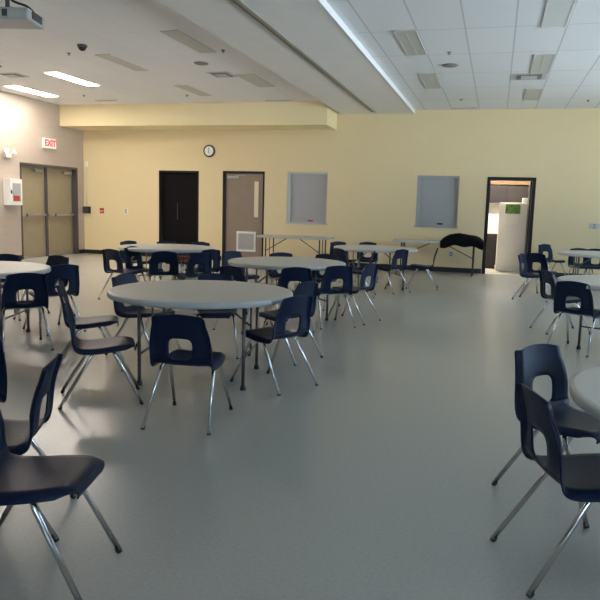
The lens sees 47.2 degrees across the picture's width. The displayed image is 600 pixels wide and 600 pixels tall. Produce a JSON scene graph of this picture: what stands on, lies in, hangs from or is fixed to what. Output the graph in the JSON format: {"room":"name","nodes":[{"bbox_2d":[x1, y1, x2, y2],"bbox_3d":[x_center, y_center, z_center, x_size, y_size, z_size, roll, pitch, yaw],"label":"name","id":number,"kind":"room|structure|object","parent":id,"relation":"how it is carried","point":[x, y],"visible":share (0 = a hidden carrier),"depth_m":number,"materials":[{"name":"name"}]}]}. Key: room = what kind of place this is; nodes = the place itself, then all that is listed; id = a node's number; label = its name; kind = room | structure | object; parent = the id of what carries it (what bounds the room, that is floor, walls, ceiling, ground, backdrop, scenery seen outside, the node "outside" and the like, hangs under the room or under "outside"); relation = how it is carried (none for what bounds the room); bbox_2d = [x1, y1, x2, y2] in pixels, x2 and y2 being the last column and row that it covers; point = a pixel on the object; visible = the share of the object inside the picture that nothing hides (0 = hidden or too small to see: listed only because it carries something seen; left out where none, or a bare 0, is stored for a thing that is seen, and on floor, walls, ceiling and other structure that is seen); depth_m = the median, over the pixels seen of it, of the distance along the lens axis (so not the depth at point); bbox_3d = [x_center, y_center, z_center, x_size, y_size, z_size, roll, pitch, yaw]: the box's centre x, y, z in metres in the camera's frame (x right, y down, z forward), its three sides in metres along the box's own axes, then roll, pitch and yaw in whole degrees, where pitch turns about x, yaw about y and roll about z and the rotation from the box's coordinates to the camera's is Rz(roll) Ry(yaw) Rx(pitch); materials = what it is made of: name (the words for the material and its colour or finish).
{"room":"community hall","nodes":[
{"label":"community hall","id":0,"kind":"room"},
{"bbox_2d":[0,91,84,254],"bbox_3d":[-8.714,-1.991,9.037,0.300,3.920,20.400,4,8,15],"label":"wall","id":1,"kind":"structure","parent":0,"point":[24,121],"depth_m":16.21,"materials":[{"name":"beige paint"}]},
{"bbox_2d":[3,148,16,157],"bbox_3d":[-6.580,-3.330,15.569,0.141,0.201,0.410,4,8,15],"label":"emergency light","id":2,"kind":"object","parent":1,"relation":"attached to","point":[6,151],"visible":1,"depth_m":15.54,"materials":[{"name":"white plastic"}]},
{"bbox_2d":[3,178,22,204],"bbox_3d":[-6.561,-2.470,15.718,0.209,0.600,0.420,4,8,15],"label":"cabinet","id":3,"kind":"object","parent":1,"relation":"attached to","point":[12,188],"visible":1,"depth_m":15.57,"materials":[{"name":"white metal"}]},
{"bbox_2d":[42,138,55,148],"bbox_3d":[-6.192,-3.864,16.961,0.076,0.240,0.480,4,8,15],"label":"exit sign","id":4,"kind":"object","parent":1,"relation":"attached to","point":[48,143],"visible":1,"depth_m":16.91,"materials":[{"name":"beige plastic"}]},
{"bbox_2d":[20,162,78,259],"bbox_3d":[-6.385,-2.241,17.311,0.286,2.280,2.320,4,8,15],"label":"door","id":5,"kind":"structure","parent":1,"relation":"in","point":[49,209],"depth_m":17.36,"materials":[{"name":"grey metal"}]},
{"bbox_2d":[0,253,599,599],"bbox_3d":[-0.128,0.381,8.276,17.520,0.100,23.550,4,8,15],"label":"floor","id":6,"kind":"structure","parent":0,"point":[373,480],"depth_m":4.02,"materials":[{"name":"plastic"}]},
{"bbox_2d":[0,341,6,402],"bbox_3d":[-1.817,0.550,3.592,0.470,0.768,0.593,-6,11,-44],"label":"chair","id":7,"kind":"object","parent":6,"relation":"on","point":[3,370],"visible":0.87,"depth_m":3.57,"materials":[{"name":"blue plastic"}]},
{"bbox_2d":[0,254,25,320],"bbox_3d":[-3.629,-0.164,8.404,0.470,0.768,0.593,-1,8,-15],"label":"chair","id":8,"kind":"object","parent":6,"relation":"on","point":[3,257],"visible":0.29,"depth_m":8.58,"materials":[{"name":"blue plastic"}]},
{"bbox_2d":[0,261,50,340],"bbox_3d":[-3.393,0.023,7.146,1.524,0.740,1.524,1,8,-2],"label":"round table","id":9,"kind":"object","parent":6,"relation":"on","point":[6,267],"visible":0.73,"depth_m":7.14,"materials":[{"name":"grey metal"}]},
{"bbox_2d":[0,273,53,353],"bbox_3d":[-2.728,0.088,6.754,0.470,0.768,0.593,-3,9,-30],"label":"chair","id":10,"kind":"object","parent":6,"relation":"on","point":[36,282],"visible":1,"depth_m":6.56,"materials":[{"name":"blue plastic"}]},
{"bbox_2d":[3,353,76,542],"bbox_3d":[-1.353,0.633,3.084,0.593,0.768,0.470,0,8,-9],"label":"chair","id":11,"kind":"object","parent":6,"relation":"on","point":[19,434],"visible":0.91,"depth_m":3.03,"materials":[{"name":"blue plastic"}]},
{"bbox_2d":[13,255,75,322],"bbox_3d":[-3.139,-0.154,8.424,0.470,0.768,0.593,5,9,25],"label":"chair","id":12,"kind":"object","parent":6,"relation":"on","point":[52,260],"visible":0.27,"depth_m":8.56,"materials":[{"name":"blue plastic"}]},
{"bbox_2d":[23,264,86,335],"bbox_3d":[-2.745,-0.035,7.647,0.593,0.768,0.470,9,11,41],"label":"chair","id":13,"kind":"object","parent":6,"relation":"on","point":[70,272],"visible":0.62,"depth_m":7.52,"materials":[{"name":"blue plastic"}]},
{"bbox_2d":[0,410,122,599],"bbox_3d":[-1.042,0.704,2.636,0.593,0.768,0.470,2,8,3],"label":"chair","id":14,"kind":"object","parent":6,"relation":"on","point":[32,480],"visible":1,"depth_m":2.60,"materials":[{"name":"blue plastic"}]},
{"bbox_2d":[56,281,124,371],"bbox_3d":[-1.841,0.216,6.004,0.593,0.768,0.470,0,8,-14],"label":"chair","id":15,"kind":"object","parent":6,"relation":"on","point":[81,323],"visible":0.77,"depth_m":5.89,"materials":[{"name":"blue plastic"}]},
{"bbox_2d":[58,297,143,409],"bbox_3d":[-1.467,0.358,5.051,0.593,0.768,0.470,-1,8,-17],"label":"chair","id":16,"kind":"object","parent":6,"relation":"on","point":[84,347],"visible":1,"depth_m":4.95,"materials":[{"name":"blue plastic"}]},
{"bbox_2d":[98,249,142,298],"bbox_3d":[-2.627,-0.388,10.222,0.470,0.768,0.593,7,9,33],"label":"chair","id":17,"kind":"object","parent":6,"relation":"on","point":[108,254],"visible":0.92,"depth_m":10.08,"materials":[{"name":"blue plastic"}]},
{"bbox_2d":[120,241,155,281],"bbox_3d":[-2.853,-0.644,12.030,0.593,0.768,0.470,8,10,39],"label":"chair","id":18,"kind":"object","parent":6,"relation":"on","point":[122,254],"visible":0.36,"depth_m":12.02,"materials":[{"name":"blue plastic"}]},
{"bbox_2d":[105,274,180,354],"bbox_3d":[-1.486,0.148,6.568,0.593,0.768,0.470,5,9,25],"label":"chair","id":19,"kind":"object","parent":6,"relation":"on","point":[127,312],"visible":0.61,"depth_m":6.53,"materials":[{"name":"blue plastic"}]},
{"bbox_2d":[124,246,162,281],"bbox_3d":[-2.405,-0.435,10.611,0.593,0.768,0.470,5,9,24],"label":"chair","id":20,"kind":"object","parent":6,"relation":"on","point":[128,254],"visible":0.66,"depth_m":10.62,"materials":[{"name":"blue plastic"}]},
{"bbox_2d":[147,251,178,280],"bbox_3d":[-2.022,-0.352,10.083,0.470,0.768,0.593,-1,8,-18],"label":"chair","id":21,"kind":"object","parent":6,"relation":"on","point":[158,257],"visible":0.92,"depth_m":9.86,"materials":[{"name":"blue plastic"}]},
{"bbox_2d":[118,244,213,280],"bbox_3d":[-2.172,-0.501,11.185,1.524,0.740,1.524,6,9,27],"label":"round table","id":22,"kind":"object","parent":6,"relation":"on","point":[178,248],"visible":0.56,"depth_m":10.87,"materials":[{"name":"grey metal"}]},
{"bbox_2d":[153,241,182,280],"bbox_3d":[-2.325,-0.661,12.259,0.470,0.768,0.593,-2,9,-25],"label":"chair","id":23,"kind":"object","parent":6,"relation":"on","point":[159,242],"visible":0.3,"depth_m":12.38,"materials":[{"name":"blue plastic"}]},
{"bbox_2d":[172,256,189,279],"bbox_3d":[-1.994,-0.452,11.506,0.340,0.566,0.340,4,8,15],"label":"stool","id":24,"kind":"object","parent":6,"relation":"on","point":[184,258],"visible":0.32,"depth_m":11.37,"materials":[{"name":"red plastic"}]},
{"bbox_2d":[141,314,232,434],"bbox_3d":[-0.739,0.437,4.625,0.470,0.768,0.593,3,8,9],"label":"chair","id":25,"kind":"object","parent":6,"relation":"on","point":[165,327],"visible":1,"depth_m":4.42,"materials":[{"name":"blue plastic"}]},
{"bbox_2d":[174,253,211,279],"bbox_3d":[-1.562,-0.317,9.924,0.470,0.768,0.593,-5,10,-40],"label":"chair","id":26,"kind":"object","parent":6,"relation":"on","point":[205,259],"visible":0.81,"depth_m":9.74,"materials":[{"name":"blue plastic"}]},
{"bbox_2d":[180,242,209,272],"bbox_3d":[-1.873,-0.645,12.233,0.470,0.768,0.593,4,8,15],"label":"chair","id":27,"kind":"object","parent":6,"relation":"on","point":[193,243],"visible":0.27,"depth_m":12.40,"materials":[{"name":"blue plastic"}]},
{"bbox_2d":[107,280,292,390],"bbox_3d":[-0.830,0.282,5.785,1.524,0.740,1.524,2,8,5],"label":"round table","id":28,"kind":"object","parent":6,"relation":"on","point":[171,294],"visible":0.85,"depth_m":5.46,"materials":[{"name":"grey plastic"}]},
{"bbox_2d":[184,249,219,279],"bbox_3d":[-1.534,-0.425,10.706,0.470,0.768,0.593,-6,11,-43],"label":"chair","id":29,"kind":"object","parent":6,"relation":"on","point":[215,253],"visible":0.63,"depth_m":10.59,"materials":[{"name":"blue plastic"}]},
{"bbox_2d":[193,273,238,358],"bbox_3d":[-0.828,0.145,6.722,0.470,0.768,0.593,1,8,-7],"label":"chair","id":30,"kind":"object","parent":6,"relation":"on","point":[210,313],"visible":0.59,"depth_m":6.66,"materials":[{"name":"blue plastic"}]},
{"bbox_2d":[222,251,259,282],"bbox_3d":[-0.866,-0.323,10.106,0.470,0.768,0.593,-5,11,-41],"label":"chair","id":31,"kind":"object","parent":6,"relation":"on","point":[226,256],"visible":0.46,"depth_m":10.16,"materials":[{"name":"blue plastic"}]},
{"bbox_2d":[212,266,272,334],"bbox_3d":[-0.648,-0.030,8.026,0.470,0.768,0.593,7,10,36],"label":"chair","id":32,"kind":"object","parent":6,"relation":"on","point":[236,272],"visible":0.22,"depth_m":7.79,"materials":[{"name":"blue plastic"}]},
{"bbox_2d":[230,295,318,395],"bbox_3d":[-0.207,0.316,5.607,0.593,0.768,0.470,9,11,42],"label":"chair","id":33,"kind":"object","parent":6,"relation":"on","point":[300,305],"visible":0.96,"depth_m":5.49,"materials":[{"name":"blue plastic"}]},
{"bbox_2d":[268,252,299,289],"bbox_3d":[-0.210,-0.295,10.030,0.470,0.768,0.593,-1,8,-19],"label":"chair","id":34,"kind":"object","parent":6,"relation":"on","point":[274,275],"visible":0.3,"depth_m":10.16,"materials":[{"name":"blue plastic"}]},
{"bbox_2d":[248,281,322,365],"bbox_3d":[-0.133,0.180,6.612,0.593,0.768,0.470,7,10,35],"label":"chair","id":35,"kind":"object","parent":6,"relation":"on","point":[309,288],"visible":0.59,"depth_m":6.51,"materials":[{"name":"blue plastic"}]},
{"bbox_2d":[228,257,345,321],"bbox_3d":[-0.177,-0.138,8.952,1.524,0.740,1.524,-2,9,-24],"label":"round table","id":36,"kind":"object","parent":6,"relation":"on","point":[267,263],"visible":0.65,"depth_m":8.71,"materials":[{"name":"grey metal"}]},
{"bbox_2d":[266,267,314,332],"bbox_3d":[-0.118,-0.032,8.150,0.470,0.768,0.593,-1,8,-16],"label":"chair","id":37,"kind":"object","parent":6,"relation":"on","point":[301,274],"visible":0.42,"depth_m":7.90,"materials":[{"name":"blue plastic"}]},
{"bbox_2d":[257,234,334,256],"bbox_3d":[-0.103,-1.112,15.984,1.680,0.750,0.740,4,8,15],"label":"folding table","id":38,"kind":"object","parent":6,"relation":"on","point":[265,236],"visible":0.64,"depth_m":15.74,"materials":[{"name":"grey plastic"}]},
{"bbox_2d":[311,254,339,310],"bbox_3d":[0.274,-0.271,9.956,0.470,0.768,0.593,5,9,25],"label":"chair","id":39,"kind":"object","parent":6,"relation":"on","point":[319,276],"visible":0.33,"depth_m":10.11,"materials":[{"name":"blue plastic"}]},
{"bbox_2d":[317,265,355,328],"bbox_3d":[0.372,-0.067,8.501,0.470,0.768,0.593,-1,8,-21],"label":"chair","id":40,"kind":"object","parent":6,"relation":"on","point":[345,273],"visible":0.88,"depth_m":8.29,"materials":[{"name":"blue plastic"}]},
{"bbox_2d":[330,241,357,281],"bbox_3d":[0.860,-0.764,13.640,0.470,0.768,0.593,-2,9,-24],"label":"chair","id":41,"kind":"object","parent":6,"relation":"on","point":[332,244],"visible":0.43,"depth_m":13.74,"materials":[{"name":"blue plastic"}]},
{"bbox_2d":[331,248,367,292],"bbox_3d":[0.816,-0.512,11.810,0.593,0.768,0.470,-5,10,-38],"label":"chair","id":42,"kind":"object","parent":6,"relation":"on","point":[340,253],"visible":0.57,"depth_m":11.62,"materials":[{"name":"blue plastic"}]},
{"bbox_2d":[328,263,380,324],"bbox_3d":[0.697,-0.108,8.861,0.593,0.768,0.470,7,9,33],"label":"chair","id":43,"kind":"object","parent":6,"relation":"on","point":[371,269],"visible":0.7,"depth_m":8.77,"materials":[{"name":"blue plastic"}]},
{"bbox_2d":[352,251,375,298],"bbox_3d":[0.966,-0.440,11.317,0.593,0.768,0.470,3,8,10],"label":"chair","id":44,"kind":"object","parent":6,"relation":"on","point":[354,271],"visible":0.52,"depth_m":11.13,"materials":[{"name":"blue plastic"}]},
{"bbox_2d":[355,242,377,281],"bbox_3d":[1.344,-0.767,13.761,0.470,0.768,0.593,2,8,6],"label":"chair","id":45,"kind":"object","parent":6,"relation":"on","point":[362,259],"visible":0.63,"depth_m":13.92,"materials":[{"name":"blue plastic"}]},
{"bbox_2d":[334,245,417,289],"bbox_3d":[1.369,-0.595,12.569,1.524,0.740,1.524,0,8,-13],"label":"round table","id":46,"kind":"object","parent":6,"relation":"on","point":[384,249],"visible":0.77,"depth_m":12.30,"materials":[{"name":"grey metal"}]},
{"bbox_2d":[376,249,410,293],"bbox_3d":[1.583,-0.523,12.040,0.470,0.768,0.593,-6,11,-42],"label":"chair","id":47,"kind":"object","parent":6,"relation":"on","point":[402,254],"visible":0.91,"depth_m":11.90,"materials":[{"name":"blue plastic"}]},
{"bbox_2d":[406,248,437,289],"bbox_3d":[2.273,-0.592,12.680,0.593,0.768,0.470,3,8,12],"label":"chair","id":48,"kind":"object","parent":6,"relation":"on","point":[417,266],"visible":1,"depth_m":12.53,"materials":[{"name":"blue plastic"}]},
{"bbox_2d":[392,238,474,276],"bbox_3d":[3.120,-0.970,15.603,1.980,0.750,0.740,4,8,15],"label":"folding table","id":49,"kind":"object","parent":6,"relation":"on","point":[397,239],"visible":0.64,"depth_m":15.37,"materials":[{"name":"grey plastic"}]},
{"bbox_2d":[440,233,483,249],"bbox_3d":[3.617,-1.316,15.305,0.930,0.343,0.642,4,8,15],"label":"jacket","id":50,"kind":"object","parent":49,"relation":"on","point":[459,239],"visible":1,"depth_m":15.06,"materials":[{"name":"black fabric"}]},
{"bbox_2d":[485,232,497,268],"bbox_3d":[4.614,-1.300,17.701,0.870,0.910,0.600,4,8,15],"label":"base cabinet","id":51,"kind":"object","parent":6,"relation":"on","point":[491,236],"visible":0.34,"depth_m":17.34,"materials":[{"name":"brown laminate"}]},
{"bbox_2d":[495,202,527,271],"bbox_3d":[5.260,-1.546,16.839,0.800,1.650,0.790,4,8,15],"label":"refrigerator","id":52,"kind":"object","parent":6,"relation":"on","point":[511,238],"visible":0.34,"depth_m":16.54,"materials":[{"name":"white metal"}]},
{"bbox_2d":[506,215,518,224],"bbox_3d":[5.085,-1.920,16.440,0.290,0.230,0.046,4,8,15],"label":"paper holder","id":53,"kind":"object","parent":52,"relation":"attached to","point":[510,219],"visible":1,"depth_m":16.43,"materials":[{"name":"white paper"}]},
{"bbox_2d":[505,204,520,213],"bbox_3d":[5.091,-2.175,16.422,0.340,0.220,0.014,4,8,15],"label":"print","id":54,"kind":"object","parent":52,"relation":"attached to","point":[510,208],"visible":1,"depth_m":16.42},
{"bbox_2d":[511,253,553,302],"bbox_3d":[3.915,-0.379,11.467,0.593,0.768,0.470,7,9,33],"label":"chair","id":55,"kind":"object","parent":6,"relation":"on","point":[522,259],"visible":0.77,"depth_m":11.46,"materials":[{"name":"blue plastic"}]},
{"bbox_2d":[520,253,556,293],"bbox_3d":[4.234,-0.449,12.032,0.593,0.768,0.470,-6,11,-42],"label":"chair","id":56,"kind":"object","parent":6,"relation":"on","point":[540,258],"visible":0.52,"depth_m":11.90,"materials":[{"name":"blue plastic"}]},
{"bbox_2d":[490,383,599,598],"bbox_3d":[1.163,0.740,2.812,0.593,0.768,0.470,1,8,-2],"label":"chair","id":57,"kind":"object","parent":6,"relation":"on","point":[578,475],"visible":1,"depth_m":2.72,"materials":[{"name":"blue plastic"}]},
{"bbox_2d":[491,344,599,527],"bbox_3d":[1.390,0.648,3.522,0.470,0.768,0.593,-3,9,-31],"label":"chair","id":58,"kind":"object","parent":6,"relation":"on","point":[535,360],"visible":0.84,"depth_m":3.62,"materials":[{"name":"blue plastic"}]},
{"bbox_2d":[538,244,565,275],"bbox_3d":[5.507,-0.829,15.038,0.470,0.768,0.593,-2,9,-24],"label":"chair","id":59,"kind":"object","parent":6,"relation":"on","point":[543,247],"visible":0.82,"depth_m":15.17,"materials":[{"name":"blue plastic"}]},
{"bbox_2d":[529,270,589,334],"bbox_3d":[3.235,0.015,8.475,0.593,0.768,0.470,1,8,-6],"label":"chair","id":60,"kind":"object","parent":6,"relation":"on","point":[545,276],"visible":0.67,"depth_m":8.40,"materials":[{"name":"blue plastic"}]},
{"bbox_2d":[547,281,599,356],"bbox_3d":[2.988,0.165,7.345,0.470,0.768,0.593,9,11,43],"label":"chair","id":61,"kind":"object","parent":6,"relation":"on","point":[563,289],"visible":0.98,"depth_m":7.18,"materials":[{"name":"blue plastic"}]},
{"bbox_2d":[557,275,599,348],"bbox_3d":[3.584,0.170,7.473,1.524,0.740,1.524,9,11,42],"label":"round table","id":62,"kind":"object","parent":6,"relation":"on","point":[593,281],"visible":0.77,"depth_m":7.44,"materials":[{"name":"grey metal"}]},
{"bbox_2d":[557,250,599,274],"bbox_3d":[5.523,-0.491,12.650,1.524,0.740,1.524,4,8,15],"label":"round table","id":63,"kind":"object","parent":6,"relation":"on","point":[576,253],"visible":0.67,"depth_m":12.48,"materials":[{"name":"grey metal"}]},
{"bbox_2d":[568,248,593,274],"bbox_3d":[5.591,-0.635,13.654,0.470,0.768,0.593,2,8,6],"label":"chair","id":64,"kind":"object","parent":6,"relation":"on","point":[570,258],"visible":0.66,"depth_m":13.81,"materials":[{"name":"blue plastic"}]},
{"bbox_2d":[569,366,599,419],"bbox_3d":[1.867,0.775,2.750,1.524,0.740,1.524,3,8,9],"label":"round table","id":65,"kind":"object","parent":6,"relation":"on","point":[584,389],"visible":1,"depth_m":2.84,"materials":[{"name":"grey plastic"}]},
{"bbox_2d":[583,249,599,274],"bbox_3d":[5.862,-0.621,13.604,0.470,0.768,0.593,4,8,16],"label":"chair","id":66,"kind":"object","parent":6,"relation":"on","point":[595,266],"visible":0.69,"depth_m":13.77,"materials":[{"name":"blue plastic"}]},
{"bbox_2d":[0,0,599,109],"bbox_3d":[-0.384,-3.252,6.304,17.120,0.180,20.550,4,8,15],"label":"ceiling","id":67,"kind":"structure","parent":0,"point":[489,41],"depth_m":10.57,"materials":[{"name":"tile"}]},
{"bbox_2d":[0,73,28,77],"bbox_3d":[-5.542,-4.332,13.265,0.430,0.025,0.420,4,8,15],"label":"ceiling vent","id":68,"kind":"object","parent":67,"relation":"in","point":[11,75],"visible":1,"depth_m":13.19,"materials":[{"name":"grey metal"}]},
{"bbox_2d":[0,0,44,28],"bbox_3d":[-3.378,-3.362,7.901,0.732,0.358,0.486,2,8,1],"label":"projector","id":69,"kind":"object","parent":67,"relation":"hanging from","point":[24,17],"visible":1,"depth_m":7.81,"materials":[{"name":"grey plastic"}]},
{"bbox_2d":[1,9,6,15],"bbox_3d":[-3.404,-3.219,7.678,0.260,0.075,0.006,2,8,1],"label":"air vent","id":70,"kind":"object","parent":69,"relation":"attached to","point":[4,11],"depth_m":7.67,"materials":[{"name":"grey plastic"}]},
{"bbox_2d":[2,85,59,96],"bbox_3d":[-5.920,-4.615,15.192,0.360,0.011,1.480,4,8,15],"label":"recessed light","id":71,"kind":"object","parent":67,"relation":"in","point":[17,87],"visible":1,"depth_m":15.10,"materials":[{"name":"white plastic"}]},
{"bbox_2d":[42,72,100,85],"bbox_3d":[-4.464,-4.344,13.519,0.320,0.011,1.480,4,8,15],"label":"recessed light","id":72,"kind":"object","parent":67,"relation":"in","point":[56,74],"visible":1,"depth_m":13.44,"materials":[{"name":"white plastic"}]},
{"bbox_2d":[77,44,86,50],"bbox_3d":[-3.336,-3.860,10.523,0.150,0.089,0.150,4,8,15],"label":"dome camera","id":73,"kind":"object","parent":67,"relation":"attached to","point":[82,47],"visible":1,"depth_m":10.48,"materials":[{"name":"grey plastic"}]},
{"bbox_2d":[95,54,149,70],"bbox_3d":[-3.026,-4.065,11.786,0.280,0.011,1.320,4,8,15],"label":"recessed light","id":74,"kind":"object","parent":67,"relation":"in","point":[109,57],"visible":1,"depth_m":11.72,"materials":[{"name":"grey plastic"}]},
{"bbox_2d":[160,30,215,52],"bbox_3d":[-1.621,-3.796,10.122,0.280,0.011,1.350,4,8,15],"label":"recessed light","id":75,"kind":"object","parent":67,"relation":"in","point":[177,35],"visible":1,"depth_m":10.05,"materials":[{"name":"grey plastic"}]},
{"bbox_2d":[174,85,211,95],"bbox_3d":[-2.243,-4.421,14.517,0.280,0.011,1.310,4,8,15],"label":"recessed light","id":76,"kind":"object","parent":67,"relation":"in","point":[184,87],"visible":1,"depth_m":14.46,"materials":[{"name":"grey plastic"}]},
{"bbox_2d":[59,101,336,129],"bbox_3d":[-2.592,-4.503,16.905,6.949,0.519,1.019,4,8,15],"label":"bulkhead","id":77,"kind":"object","parent":67,"relation":"attached to","point":[297,115],"visible":0.86,"depth_m":16.43,"materials":[{"name":"beige paint"}]},
{"bbox_2d":[194,62,207,64],"bbox_3d":[-1.672,-4.002,11.634,0.240,0.021,0.240,4,8,15],"label":"ceiling speaker","id":78,"kind":"object","parent":67,"relation":"attached to","point":[196,63],"visible":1,"depth_m":11.58,"materials":[{"name":"grey metal"}]},
{"bbox_2d":[206,72,237,77],"bbox_3d":[-1.430,-4.128,12.612,0.430,0.025,0.500,4,8,15],"label":"ceiling vent","id":79,"kind":"object","parent":67,"relation":"in","point":[215,74],"visible":1,"depth_m":12.55,"materials":[{"name":"grey metal"}]},
{"bbox_2d":[235,74,274,86],"bbox_3d":[-0.837,-4.192,13.140,0.350,0.011,1.300,4,8,15],"label":"recessed light","id":80,"kind":"object","parent":67,"relation":"in","point":[259,82],"visible":1,"depth_m":13.07,"materials":[{"name":"grey plastic"}]},
{"bbox_2d":[158,0,413,113],"bbox_3d":[-0.937,-3.169,6.551,1.735,0.079,20.199,4,8,15],"label":"beam","id":81,"kind":"structure","parent":67,"relation":"attached to","point":[305,23],"depth_m":9.51,"materials":[{"name":"white paint"}]},
{"bbox_2d":[227,0,376,112],"bbox_3d":[-0.992,-3.109,6.444,0.135,0.016,19.750,4,8,15],"label":"ceiling track","id":82,"kind":"object","parent":81,"relation":"attached to","point":[239,4],"visible":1,"depth_m":9.47,"materials":[{"name":"grey metal"}]},
{"bbox_2d":[317,0,414,113],"bbox_3d":[-0.095,-3.109,6.318,0.014,0.089,20.199,4,8,15],"label":"beam","id":83,"kind":"structure","parent":81,"relation":"attached to","point":[324,3],"depth_m":9.53,"materials":[{"name":"white paint"}]},
{"bbox_2d":[393,30,426,54],"bbox_3d":[1.533,-3.539,9.476,0.295,0.011,1.420,4,8,15],"label":"recessed light","id":84,"kind":"object","parent":67,"relation":"in","point":[410,41],"visible":1,"depth_m":9.39,"materials":[{"name":"grey plastic"}]},
{"bbox_2d":[418,73,441,88],"bbox_3d":[2.326,-3.900,12.247,0.295,0.011,1.470,4,8,15],"label":"recessed light","id":85,"kind":"object","parent":67,"relation":"in","point":[430,80],"visible":1,"depth_m":12.17,"materials":[{"name":"grey plastic"}]},
{"bbox_2d":[441,63,457,67],"bbox_3d":[2.365,-3.701,10.851,0.260,0.021,0.260,4,8,15],"label":"ceiling speaker","id":86,"kind":"object","parent":67,"relation":"attached to","point":[448,65],"visible":1,"depth_m":10.79,"materials":[{"name":"grey metal"}]},
{"bbox_2d":[451,107,477,108],"bbox_3d":[3.682,-4.294,15.377,0.580,0.014,0.100,4,8,15],"label":"ceiling vent","id":87,"kind":"object","parent":67,"relation":"in","point":[470,107],"visible":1,"depth_m":15.36,"materials":[{"name":"grey metal"}]},
{"bbox_2d":[511,73,547,79],"bbox_3d":[3.863,-3.760,11.589,0.560,0.025,0.580,4,8,15],"label":"ceiling vent","id":88,"kind":"object","parent":67,"relation":"in","point":[515,76],"visible":1,"depth_m":11.52,"materials":[{"name":"grey metal"}]},
{"bbox_2d":[523,89,542,100],"bbox_3d":[4.530,-3.996,13.380,0.295,0.011,1.340,4,8,15],"label":"recessed light","id":89,"kind":"object","parent":67,"relation":"in","point":[530,94],"visible":1,"depth_m":13.32,"materials":[{"name":"grey plastic"}]},
{"bbox_2d":[530,54,555,73],"bbox_3d":[3.732,-3.633,10.594,0.295,0.011,1.420,4,8,15],"label":"recessed light","id":90,"kind":"object","parent":67,"relation":"in","point":[542,63],"visible":1,"depth_m":10.51,"materials":[{"name":"grey plastic"}]},
{"bbox_2d":[541,0,575,27],"bbox_3d":[2.918,-3.263,7.752,0.295,0.011,1.460,4,8,15],"label":"recessed light","id":91,"kind":"object","parent":67,"relation":"in","point":[557,13],"visible":1,"depth_m":7.84,"materials":[{"name":"white plastic"}]},
{"bbox_2d":[83,108,599,274],"bbox_3d":[2.349,-2.697,16.365,16.970,3.920,0.200,4,8,15],"label":"wall","id":92,"kind":"structure","parent":0,"point":[373,163],"depth_m":16.39,"materials":[{"name":"yellow paint"}]},
{"bbox_2d":[86,167,86,199],"bbox_3d":[-5.749,-3.057,18.519,0.022,1.050,0.022,8,10,38],"label":"conduit","id":93,"kind":"object","parent":92,"relation":"attached to","point":[86,167],"visible":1,"depth_m":18.50,"materials":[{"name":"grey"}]},
{"bbox_2d":[83,206,90,212],"bbox_3d":[-5.766,-2.438,18.568,0.200,0.180,0.094,4,8,15],"label":"intercom box","id":94,"kind":"object","parent":92,"relation":"attached to","point":[86,209],"visible":1,"depth_m":18.53,"materials":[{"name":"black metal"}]},
{"bbox_2d":[159,170,198,255],"bbox_3d":[-3.138,-2.235,17.988,1.130,2.260,0.196,4,8,15],"label":"door","id":95,"kind":"structure","parent":92,"relation":"in","point":[178,190],"depth_m":18.00,"materials":[{"name":"black wood"}]},
{"bbox_2d":[203,145,214,156],"bbox_3d":[-2.304,-3.780,17.421,0.310,0.310,0.056,4,8,15],"label":"wall clock","id":96,"kind":"object","parent":92,"relation":"attached to","point":[209,150],"visible":1,"depth_m":17.40,"materials":[{"name":"grey plastic"}]},
{"bbox_2d":[222,171,264,256],"bbox_3d":[-1.424,-2.125,17.500,1.120,2.270,0.219,4,8,15],"label":"door","id":97,"kind":"structure","parent":92,"relation":"in","point":[243,191],"depth_m":17.45,"materials":[{"name":"wood"}]},
{"bbox_2d":[236,231,255,251],"bbox_3d":[-1.377,-1.491,17.522,0.520,0.510,0.024,4,8,15],"label":"grille","id":98,"kind":"object","parent":97,"relation":"attached to","point":[245,240],"depth_m":17.51,"materials":[{"name":"white plastic"}]},
{"bbox_2d":[285,172,327,224],"bbox_3d":[0.190,-2.515,16.986,1.070,1.270,0.220,4,8,15],"label":"shutter","id":99,"kind":"object","parent":92,"relation":"attached to","point":[306,191],"visible":1,"depth_m":17.01,"materials":[{"name":"grey metal"}]},
{"bbox_2d":[85,249,591,277],"bbox_3d":[2.267,-0.798,16.523,16.970,0.110,0.014,4,8,15],"label":"baseboard","id":100,"kind":"structure","parent":92,"relation":"attached to","point":[441,269],"depth_m":16.27,"materials":[{"name":"black rubber"}]},
{"bbox_2d":[414,175,459,227],"bbox_3d":[3.229,-2.309,16.142,1.010,1.200,0.220,4,8,15],"label":"shutter","id":101,"kind":"object","parent":92,"relation":"attached to","point":[437,196],"visible":0.96,"depth_m":16.16,"materials":[{"name":"grey metal"}]},
{"bbox_2d":[481,177,535,273],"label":"door frame","id":102,"kind":"structure","parent":92,"relation":"in","point":[532,184],"depth_m":15.70,"materials":[{"name":"brown metal"}]},
{"bbox_2d":[589,223,599,228],"bbox_3d":[6.515,-1.636,15.198,0.214,0.115,0.011,4,8,15],"label":"wall outlet","id":103,"kind":"object","parent":92,"relation":"attached to","point":[591,225],"visible":1,"depth_m":15.19,"materials":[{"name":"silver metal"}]},
{"bbox_2d":[488,185,528,264],"bbox_3d":[5.480,-2.330,18.608,3.700,2.750,0.100,4,8,15],"label":"wall","id":104,"kind":"structure","parent":0,"point":[493,219],"depth_m":18.63,"materials":[{"name":"white paint"}]},
{"bbox_2d":[489,186,528,202],"bbox_3d":[5.478,-2.808,18.299,2.000,0.440,0.368,4,8,15],"label":"upper cabinet","id":105,"kind":"object","parent":104,"relation":"attached to","point":[506,194],"visible":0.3,"depth_m":18.11,"materials":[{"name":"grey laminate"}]},
{"bbox_2d":[491,181,529,184],"bbox_3d":[5.544,-3.115,18.275,1.400,0.100,0.295,4,8,15],"label":"wood shelf","id":106,"kind":"object","parent":104,"relation":"attached to","point":[492,182],"visible":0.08,"depth_m":18.12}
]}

